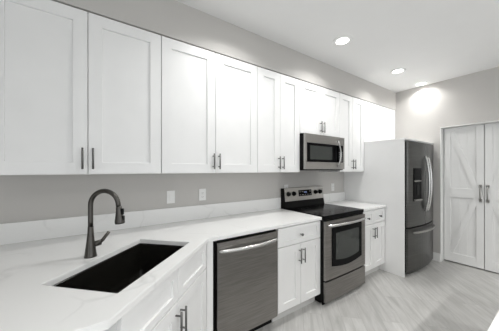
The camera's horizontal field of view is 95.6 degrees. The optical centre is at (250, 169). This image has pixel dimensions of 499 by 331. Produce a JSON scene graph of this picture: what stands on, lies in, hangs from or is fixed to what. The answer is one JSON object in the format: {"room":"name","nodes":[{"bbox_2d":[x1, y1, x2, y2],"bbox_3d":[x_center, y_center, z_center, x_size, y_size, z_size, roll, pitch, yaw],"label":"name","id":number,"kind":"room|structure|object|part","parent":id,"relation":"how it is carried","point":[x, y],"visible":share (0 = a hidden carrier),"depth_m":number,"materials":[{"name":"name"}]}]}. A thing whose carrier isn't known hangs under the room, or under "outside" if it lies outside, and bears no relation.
{"room":"kitchen","nodes":[
{"label":"kitchen","id":0,"kind":"room"},
{"bbox_2d":[0,170,343,223],"bbox_3d":[-0.028,0.035,2.662,7.620,2.743,0.120,0,0,-35],"label":"wall","id":1,"kind":"structure","parent":0,"point":[22,197],"depth_m":1.93,"materials":[{"name":"beige paint"}]},
{"bbox_2d":[0,0,160,174],"bbox_3d":[-1.142,-0.497,1.594,0.912,1.063,0.367,0,0,-35],"label":"upper cabinet","id":2,"kind":"object","parent":1,"relation":"attached to","point":[80,90],"visible":1,"depth_m":1.44,"materials":[{"name":"white wood"}]},
{"bbox_3d":[-1.254,-0.498,1.354,0.452,1.056,0.021,0,0,-35],"label":"door","id":3,"kind":"part","parent":2,"relation":"part of","materials":[{"name":"white wood"}]},
{"bbox_3d":[-1.072,-0.070,1.444,0.012,0.136,0.039,0,0,-35],"label":"handle","id":4,"kind":"part","parent":2,"relation":"part of","materials":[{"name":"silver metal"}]},
{"bbox_3d":[-1.026,-0.070,1.475,0.012,0.136,0.039,0,0,-35],"label":"handle","id":5,"kind":"part","parent":2,"relation":"part of","materials":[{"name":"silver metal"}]},
{"bbox_3d":[-0.878,-0.498,1.614,0.452,1.056,0.021,0,0,-35],"label":"door","id":6,"kind":"part","parent":2,"relation":"part of","materials":[{"name":"white wood"}]},
{"bbox_2d":[0,197,280,244],"bbox_3d":[-1.325,0.422,1.681,4.130,0.136,0.020,0,0,-35],"label":"backsplash","id":7,"kind":"structure","parent":1,"relation":"attached to","point":[25,231],"depth_m":1.86,"materials":[{"name":"white stone"}]},
{"bbox_2d":[167,191,174,203],"bbox_3d":[-0.737,0.256,2.093,0.072,0.116,0.009,0,0,-35],"label":"light switch","id":8,"kind":"object","parent":1,"relation":"attached to","point":[170,194],"visible":1,"depth_m":2.09,"materials":[{"name":"white plastic"}]},
{"bbox_2d":[199,189,205,200],"bbox_3d":[-0.482,0.253,2.270,0.072,0.116,0.008,0,0,-35],"label":"wall outlet","id":9,"kind":"object","parent":1,"relation":"attached to","point":[202,192],"visible":1,"depth_m":2.27,"materials":[{"name":"white plastic"}]},
{"bbox_2d":[160,36,256,173],"bbox_3d":[-0.390,-0.497,2.114,0.912,1.063,0.367,0,0,-35],"label":"upper cabinet","id":10,"kind":"object","parent":1,"relation":"attached to","point":[209,99],"visible":0.98,"depth_m":1.96,"materials":[{"name":"white wood"}]},
{"bbox_3d":[-0.502,-0.498,1.874,0.452,1.056,0.021,0,0,-35],"label":"door","id":11,"kind":"part","parent":10,"relation":"part of","materials":[{"name":"white wood"}]},
{"bbox_3d":[-0.275,-0.070,1.994,0.012,0.136,0.039,0,0,-35],"label":"handle","id":12,"kind":"part","parent":10,"relation":"part of","materials":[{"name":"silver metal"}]},
{"bbox_3d":[-0.126,-0.498,2.133,0.452,1.056,0.021,0,0,-35],"label":"door","id":13,"kind":"part","parent":10,"relation":"part of","materials":[{"name":"white wood"}]},
{"bbox_2d":[256,67,299,172],"bbox_3d":[0.234,-0.497,2.545,0.602,1.063,0.367,0,0,-35],"label":"upper cabinet","id":14,"kind":"object","parent":1,"relation":"attached to","point":[278,95],"visible":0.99,"depth_m":2.40,"materials":[{"name":"white wood"}]},
{"bbox_3d":[0.186,-0.498,2.349,0.298,1.056,0.021,0,0,-35],"label":"door","id":15,"kind":"part","parent":14,"relation":"part of","materials":[{"name":"white wood"}]},
{"bbox_3d":[0.434,-0.498,2.520,0.298,1.056,0.021,0,0,-35],"label":"door","id":16,"kind":"part","parent":14,"relation":"part of","materials":[{"name":"white wood"}]},
{"bbox_2d":[300,80,339,136],"bbox_3d":[0.796,-0.723,2.933,0.760,0.613,0.367,0,0,-35],"label":"upper cabinet","id":17,"kind":"object","parent":1,"relation":"attached to","point":[319,106],"visible":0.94,"depth_m":2.78,"materials":[{"name":"white wood"}]},
{"bbox_3d":[0.716,-0.723,2.715,0.376,0.606,0.021,0,0,-35],"label":"door","id":18,"kind":"part","parent":17,"relation":"part of","materials":[{"name":"white wood"}]},
{"bbox_2d":[300,133,343,169],"bbox_3d":[0.824,-0.200,2.893,0.754,0.424,0.459,0,0,-35],"label":"microwave","id":19,"kind":"object","parent":17,"relation":"attached to","point":[317,152],"visible":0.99,"depth_m":2.70,"materials":[{"name":"silver metal"}]},
{"bbox_3d":[0.856,-0.197,2.724,0.550,0.216,0.025,0,0,-35],"label":"door","id":20,"kind":"part","parent":19,"relation":"part of","materials":[{"name":"black glass"}]},
{"bbox_3d":[0.914,-0.358,2.763,0.750,0.103,0.026,0,0,-35],"label":"vent panel","id":21,"kind":"part","parent":19,"relation":"part of","materials":[{"name":"silver metal"}]},
{"bbox_3d":[0.914,-0.153,2.763,0.750,0.303,0.026,0,0,-35],"label":"frame","id":22,"kind":"part","parent":19,"relation":"part of","materials":[{"name":"silver metal"}]},
{"bbox_3d":[1.120,-0.200,2.856,0.025,0.334,0.061,0,0,-35],"label":"handle","id":23,"kind":"part","parent":19,"relation":"part of","materials":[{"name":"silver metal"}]},
{"bbox_3d":[1.156,-0.197,2.931,0.100,0.216,0.025,0,0,-35],"label":"control panel","id":24,"kind":"part","parent":19,"relation":"part of","materials":[{"name":"black glass"}]},
{"bbox_3d":[1.029,-0.723,2.931,0.376,0.606,0.021,0,0,-35],"label":"door","id":25,"kind":"part","parent":17,"relation":"part of","materials":[{"name":"white wood"}]},
{"bbox_2d":[323,192,344,202],"bbox_3d":[1.259,0.426,3.465,0.606,0.130,0.020,0,0,-35],"label":"backsplash","id":26,"kind":"structure","parent":1,"relation":"attached to","point":[329,197],"depth_m":3.46,"materials":[{"name":"white stone"}]},
{"bbox_2d":[320,93,363,171],"bbox_3d":[1.359,-0.497,3.322,0.604,1.063,0.367,0,0,-35],"label":"upper cabinet","id":27,"kind":"object","parent":1,"relation":"attached to","point":[351,108],"visible":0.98,"depth_m":3.21,"materials":[{"name":"white wood"}]},
{"bbox_3d":[1.311,-0.498,3.126,0.298,1.056,0.021,0,0,-35],"label":"door","id":28,"kind":"part","parent":27,"relation":"part of","materials":[{"name":"white wood"}]},
{"bbox_3d":[1.560,-0.498,3.297,0.298,1.056,0.021,0,0,-35],"label":"door","id":29,"kind":"part","parent":27,"relation":"part of","materials":[{"name":"white wood"}]},
{"bbox_2d":[364,101,393,141],"bbox_3d":[2.000,-0.718,3.769,0.948,0.622,0.359,0,0,-35],"label":"upper cabinet","id":30,"kind":"object","parent":1,"relation":"attached to","point":[378,120],"visible":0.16,"depth_m":3.61,"materials":[{"name":"white wood"}]},
{"bbox_3d":[1.883,-0.719,3.521,0.470,0.615,0.021,0,0,-35],"label":"door","id":31,"kind":"part","parent":30,"relation":"part of","materials":[{"name":"white wood"}]},
{"bbox_3d":[2.273,-0.719,3.790,0.470,0.615,0.021,0,0,-35],"label":"door","id":32,"kind":"part","parent":30,"relation":"part of","materials":[{"name":"white wood"}]},
{"bbox_2d":[52,0,395,109],"bbox_3d":[-0.248,-1.186,2.234,6.530,0.302,0.335,0,0,-35],"label":"wall","id":33,"kind":"structure","parent":0,"point":[172,19],"depth_m":2.05,"materials":[{"name":"beige paint"}]},
{"bbox_2d":[176,0,498,92],"bbox_3d":[1.533,-1.377,0.508,7.500,0.080,5.200,0,0,-35],"label":"ceiling","id":34,"kind":"structure","parent":0,"point":[435,41],"depth_m":2.18,"materials":[{"name":"paint"}]},
{"bbox_2d":[333,35,352,45],"bbox_3d":[0.955,-1.333,2.354,0.194,0.008,0.194,0,0,-35],"label":"recessed light","id":35,"kind":"object","parent":34,"relation":"in","point":[343,40],"visible":1,"depth_m":2.34,"materials":[{"name":"white paint"}]},
{"bbox_2d":[390,68,406,73],"bbox_3d":[2.002,-1.333,3.077,0.194,0.008,0.194,0,0,-35],"label":"recessed light","id":36,"kind":"object","parent":34,"relation":"in","point":[398,70],"visible":1,"depth_m":3.08,"materials":[{"name":"white paint"}]},
{"bbox_2d":[414,81,428,85],"bbox_3d":[2.663,-1.333,3.534,0.194,0.008,0.194,0,0,-35],"label":"recessed light","id":37,"kind":"object","parent":34,"relation":"in","point":[423,82],"visible":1,"depth_m":3.52,"materials":[{"name":"white paint"}]},
{"bbox_2d":[255,259,498,330],"bbox_3d":[1.533,1.446,0.508,7.500,0.080,5.200,0,0,-35],"label":"floor","id":38,"kind":"structure","parent":0,"point":[446,295],"depth_m":2.34,"materials":[{"name":"grey wood"}]},
{"bbox_2d":[104,241,212,330],"bbox_3d":[-0.525,0.964,1.274,0.360,0.883,0.883,0,0,10],"label":"base cabinet","id":39,"kind":"object","parent":38,"relation":"on","point":[179,303],"depth_m":1.24,"materials":[{"name":"white wood"}]},
{"bbox_3d":[-0.438,0.619,1.020,0.020,0.171,0.411,0,0,10],"label":"drawer","id":40,"kind":"part","parent":39,"relation":"part of","materials":[{"name":"white wood"}]},
{"bbox_3d":[-0.438,1.000,1.020,0.020,0.581,0.411,0,0,10],"label":"door","id":41,"kind":"part","parent":39,"relation":"part of","materials":[{"name":"white wood"}]},
{"bbox_3d":[-0.377,0.821,1.193,0.039,0.140,0.012,0,0,10],"label":"handle","id":42,"kind":"part","parent":39,"relation":"part of","materials":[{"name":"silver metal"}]},
{"bbox_3d":[-0.367,0.821,1.244,0.039,0.140,0.012,0,0,10],"label":"handle","id":43,"kind":"part","parent":39,"relation":"part of","materials":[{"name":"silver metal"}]},
{"bbox_3d":[-0.364,1.000,1.428,0.020,0.581,0.411,0,0,10],"label":"door","id":44,"kind":"part","parent":39,"relation":"part of","materials":[{"name":"white wood"}]},
{"bbox_3d":[-0.364,0.619,1.428,0.020,0.171,0.411,0,0,10],"label":"drawer","id":45,"kind":"part","parent":39,"relation":"part of","materials":[{"name":"white wood"}]},
{"bbox_3d":[-0.303,0.914,1.656,0.048,0.784,0.024,0,0,-35],"label":"filler strip","id":46,"kind":"part","parent":39,"relation":"part of","materials":[{"name":"white wood"}]},
{"bbox_2d":[213,229,277,330],"bbox_3d":[-0.157,0.965,2.043,0.617,0.880,0.652,0,0,-35],"label":"dishwasher","id":47,"kind":"object","parent":38,"relation":"on","point":[245,266],"visible":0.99,"depth_m":1.80,"materials":[{"name":"silver metal"}]},
{"bbox_3d":[0.013,0.609,1.812,0.571,0.029,0.078,0,0,-35],"label":"handle","id":48,"kind":"part","parent":47,"relation":"part of","materials":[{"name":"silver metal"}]},
{"bbox_2d":[272,221,319,321],"bbox_3d":[0.318,0.964,2.423,0.585,0.883,0.661,0,0,-35],"label":"base cabinet","id":49,"kind":"object","parent":38,"relation":"on","point":[298,246],"visible":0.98,"depth_m":2.17,"materials":[{"name":"white wood"}]},
{"bbox_3d":[0.358,1.000,2.108,0.288,0.581,0.020,0,0,-35],"label":"door","id":50,"kind":"part","parent":49,"relation":"part of","materials":[{"name":"white wood"}]},
{"bbox_3d":[0.478,0.619,2.191,0.581,0.171,0.020,0,0,-35],"label":"drawer","id":51,"kind":"part","parent":49,"relation":"part of","materials":[{"name":"white wood"}]},
{"bbox_3d":[0.598,1.000,2.274,0.288,0.581,0.020,0,0,-35],"label":"door","id":52,"kind":"part","parent":49,"relation":"part of","materials":[{"name":"white wood"}]},
{"bbox_2d":[281,186,365,304],"bbox_3d":[0.901,0.822,2.768,0.760,1.169,0.737,0,0,-35],"label":"range","id":53,"kind":"object","parent":38,"relation":"on","point":[342,228],"visible":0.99,"depth_m":2.53,"materials":[{"name":"silver metal"}]},
{"bbox_3d":[0.728,0.320,3.024,0.740,0.166,0.021,0,0,-35],"label":"control panel","id":54,"kind":"part","parent":53,"relation":"part of","materials":[{"name":"silver metal"}]},
{"bbox_2d":[286,204,363,219],"bbox_3d":[0.905,0.501,2.763,0.760,0.039,0.555,0,0,-35],"label":"cooktop","id":55,"kind":"object","parent":53,"relation":"in","point":[326,211],"depth_m":2.66,"materials":[{"name":"black glass"}]},
{"bbox_3d":[1.067,0.841,2.528,0.750,0.606,0.031,0,0,-35],"label":"oven door","id":56,"kind":"part","parent":53,"relation":"part of","materials":[{"name":"silver metal"}]},
{"bbox_3d":[1.067,1.266,2.528,0.750,0.210,0.031,0,0,-35],"label":"drawer","id":57,"kind":"part","parent":53,"relation":"part of","materials":[{"name":"silver metal"}]},
{"bbox_3d":[1.090,0.580,2.495,0.710,0.027,0.073,0,0,-35],"label":"handle","id":58,"kind":"part","parent":53,"relation":"part of","materials":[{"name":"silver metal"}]},
{"bbox_3d":[1.082,0.824,2.516,0.440,0.305,0.002,0,0,-35],"label":"glass pane","id":59,"kind":"part","parent":53,"relation":"part of","materials":[{"name":"black glass"}]},
{"bbox_2d":[363,208,384,275],"bbox_3d":[1.443,0.964,3.200,0.602,0.883,0.661,0,0,-35],"label":"base cabinet","id":60,"kind":"object","parent":38,"relation":"on","point":[374,221],"visible":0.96,"depth_m":2.97,"materials":[{"name":"white wood"}]},
{"bbox_2d":[325,200,385,211],"bbox_3d":[1.436,0.506,3.208,0.606,0.030,0.644,0,0,-35],"label":"countertop","id":61,"kind":"structure","parent":60,"relation":"on","point":[361,205],"depth_m":3.17,"materials":[{"name":"white stone"}]},
{"bbox_3d":[1.479,0.619,2.883,0.297,0.171,0.020,0,0,-35],"label":"drawer","id":62,"kind":"part","parent":60,"relation":"part of","materials":[{"name":"white wood"}]},
{"bbox_3d":[1.479,1.000,2.883,0.297,0.581,0.020,0,0,-35],"label":"door","id":63,"kind":"part","parent":60,"relation":"part of","materials":[{"name":"white wood"}]},
{"bbox_3d":[1.727,1.000,3.054,0.297,0.581,0.020,0,0,-35],"label":"door","id":64,"kind":"part","parent":60,"relation":"part of","materials":[{"name":"white wood"}]},
{"bbox_3d":[1.727,0.619,3.054,0.297,0.171,0.020,0,0,-35],"label":"drawer","id":65,"kind":"part","parent":60,"relation":"part of","materials":[{"name":"white wood"}]},
{"bbox_2d":[344,138,432,276],"bbox_3d":[2.169,0.500,3.580,1.018,1.812,0.864,0,0,-35],"label":"refrigerator surround","id":66,"kind":"object","parent":38,"relation":"on","point":[382,180],"visible":0.61,"depth_m":3.10,"materials":[{"name":"white wood"}]},
{"bbox_3d":[1.758,0.511,3.299,0.018,1.789,0.859,0,0,-35],"label":"panel","id":67,"kind":"part","parent":66,"relation":"part of","materials":[{"name":"white wood"}]},
{"bbox_2d":[405,141,434,272],"bbox_3d":[2.210,0.520,3.487,0.904,1.772,0.945,0,0,-35],"label":"refrigerator","id":68,"kind":"object","parent":38,"relation":"on","point":[419,226],"visible":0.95,"depth_m":3.05,"materials":[{"name":"silver metal"}]},
{"bbox_3d":[2.232,0.198,3.054,0.453,1.127,0.035,0,0,-29],"label":"door","id":69,"kind":"part","parent":68,"relation":"part of","materials":[{"name":"silver metal"}]},
{"bbox_3d":[2.234,0.068,3.039,0.179,0.147,0.019,0,0,-28],"label":"control panel","id":70,"kind":"part","parent":68,"relation":"part of","materials":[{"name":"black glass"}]},
{"bbox_3d":[2.417,1.065,3.187,0.904,0.573,0.071,0,0,-35],"label":"freezer drawer","id":71,"kind":"part","parent":68,"relation":"part of","materials":[{"name":"silver metal"}]},
{"bbox_3d":[2.449,0.831,3.141,0.731,0.025,0.084,0,0,-35],"label":"handle","id":72,"kind":"part","parent":68,"relation":"part of","materials":[{"name":"silver metal"}]},
{"bbox_3d":[2.427,0.196,3.109,0.029,0.770,0.074,0,0,-35],"label":"handle","id":73,"kind":"part","parent":68,"relation":"part of","materials":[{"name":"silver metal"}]},
{"bbox_3d":[2.608,0.198,3.313,0.453,1.127,0.035,0,0,-40],"label":"door","id":74,"kind":"part","parent":68,"relation":"part of","materials":[{"name":"silver metal"}]},
{"bbox_3d":[2.487,0.196,3.150,0.029,0.770,0.074,0,0,-35],"label":"handle","id":75,"kind":"part","parent":68,"relation":"part of","materials":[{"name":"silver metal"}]},
{"bbox_2d":[487,311,498,330],"bbox_3d":[1.733,0.948,0.702,2.450,0.914,1.132,0,0,-35],"label":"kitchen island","id":76,"kind":"object","parent":38,"relation":"on","point":[494,326],"visible":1,"depth_m":0.72,"materials":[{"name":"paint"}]},
{"bbox_2d":[395,67,498,252],"bbox_3d":[3.886,0.035,2.133,0.160,2.743,5.200,0,0,-35],"label":"wall","id":77,"kind":"structure","parent":0,"point":[420,112],"depth_m":3.45,"materials":[{"name":"beige paint"}]},
{"bbox_2d":[432,252,439,261],"bbox_3d":[2.613,1.343,3.824,0.014,0.125,0.930,0,0,-35],"label":"baseboard","id":78,"kind":"structure","parent":77,"relation":"attached to","point":[436,256],"depth_m":3.47,"materials":[{"name":"white paint"}]},
{"bbox_2d":[444,124,484,268],"bbox_3d":[3.108,0.381,3.317,0.086,2.015,0.437,0,0,-35],"label":"door","id":79,"kind":"structure","parent":77,"relation":"in","point":[464,147],"depth_m":3.31,"materials":[{"name":"white paint"}]},
{"bbox_3d":[3.199,0.336,3.155,0.051,0.244,0.032,0,0,-35],"label":"handle","id":80,"kind":"part","parent":79,"relation":"part of","materials":[{"name":"silver metal"}]},
{"bbox_2d":[440,120,498,261],"bbox_3d":[3.207,0.384,3.116,0.162,2.045,0.910,0,0,-35],"label":"trim","id":81,"kind":"structure","parent":77,"relation":"attached to","point":[497,121],"depth_m":3.46,"materials":[{"name":"white paint"}]},
{"bbox_2d":[485,123,498,272],"bbox_3d":[3.360,0.381,2.953,0.086,2.015,0.441,0,0,-35],"label":"door","id":82,"kind":"structure","parent":77,"relation":"in","point":[492,129],"depth_m":3.08,"materials":[{"name":"white paint"}]},
{"bbox_3d":[3.240,0.336,3.096,0.051,0.244,0.032,0,0,-35],"label":"handle","id":83,"kind":"part","parent":82,"relation":"part of","materials":[{"name":"silver metal"}]},
{"bbox_3d":[3.388,0.381,2.971,0.020,2.015,0.441,0,0,-35],"label":"board panel","id":84,"kind":"part","parent":82,"relation":"part of","materials":[{"name":"white paint"}]},
{"bbox_3d":[-1.563,0.964,0.776,1.610,0.883,1.200,0,0,-35],"label":"base cabinet","id":85,"kind":"object","parent":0,"visible":0},
{"bbox_2d":[0,208,321,330],"bbox_3d":[-0.968,0.506,1.164,4.130,0.030,1.276,0,0,-35],"label":"countertop","id":86,"kind":"structure","parent":85,"relation":"on","point":[29,301],"depth_m":1.15,"materials":[{"name":"white stone"}]},
{"bbox_2d":[84,189,124,258],"bbox_3d":[-0.818,0.300,1.296,0.225,0.383,0.110,0,0,2],"label":"faucet","id":87,"kind":"object","parent":86,"relation":"on","point":[90,249],"visible":1,"depth_m":1.26,"materials":[{"name":"black metal"}]},
{"bbox_3d":[-0.864,0.403,1.317,0.033,0.078,0.085,0,0,42],"label":"lever","id":88,"kind":"part","parent":87,"relation":"part of","materials":[{"name":"grey metal"}]},
{"bbox_2d":[52,243,183,292],"bbox_3d":[-0.655,0.636,1.248,0.418,0.229,0.686,0,0,10],"label":"sink","id":89,"kind":"object","parent":86,"relation":"in","point":[117,272],"visible":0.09,"depth_m":1.41,"materials":[{"name":"metal"}]}
]}

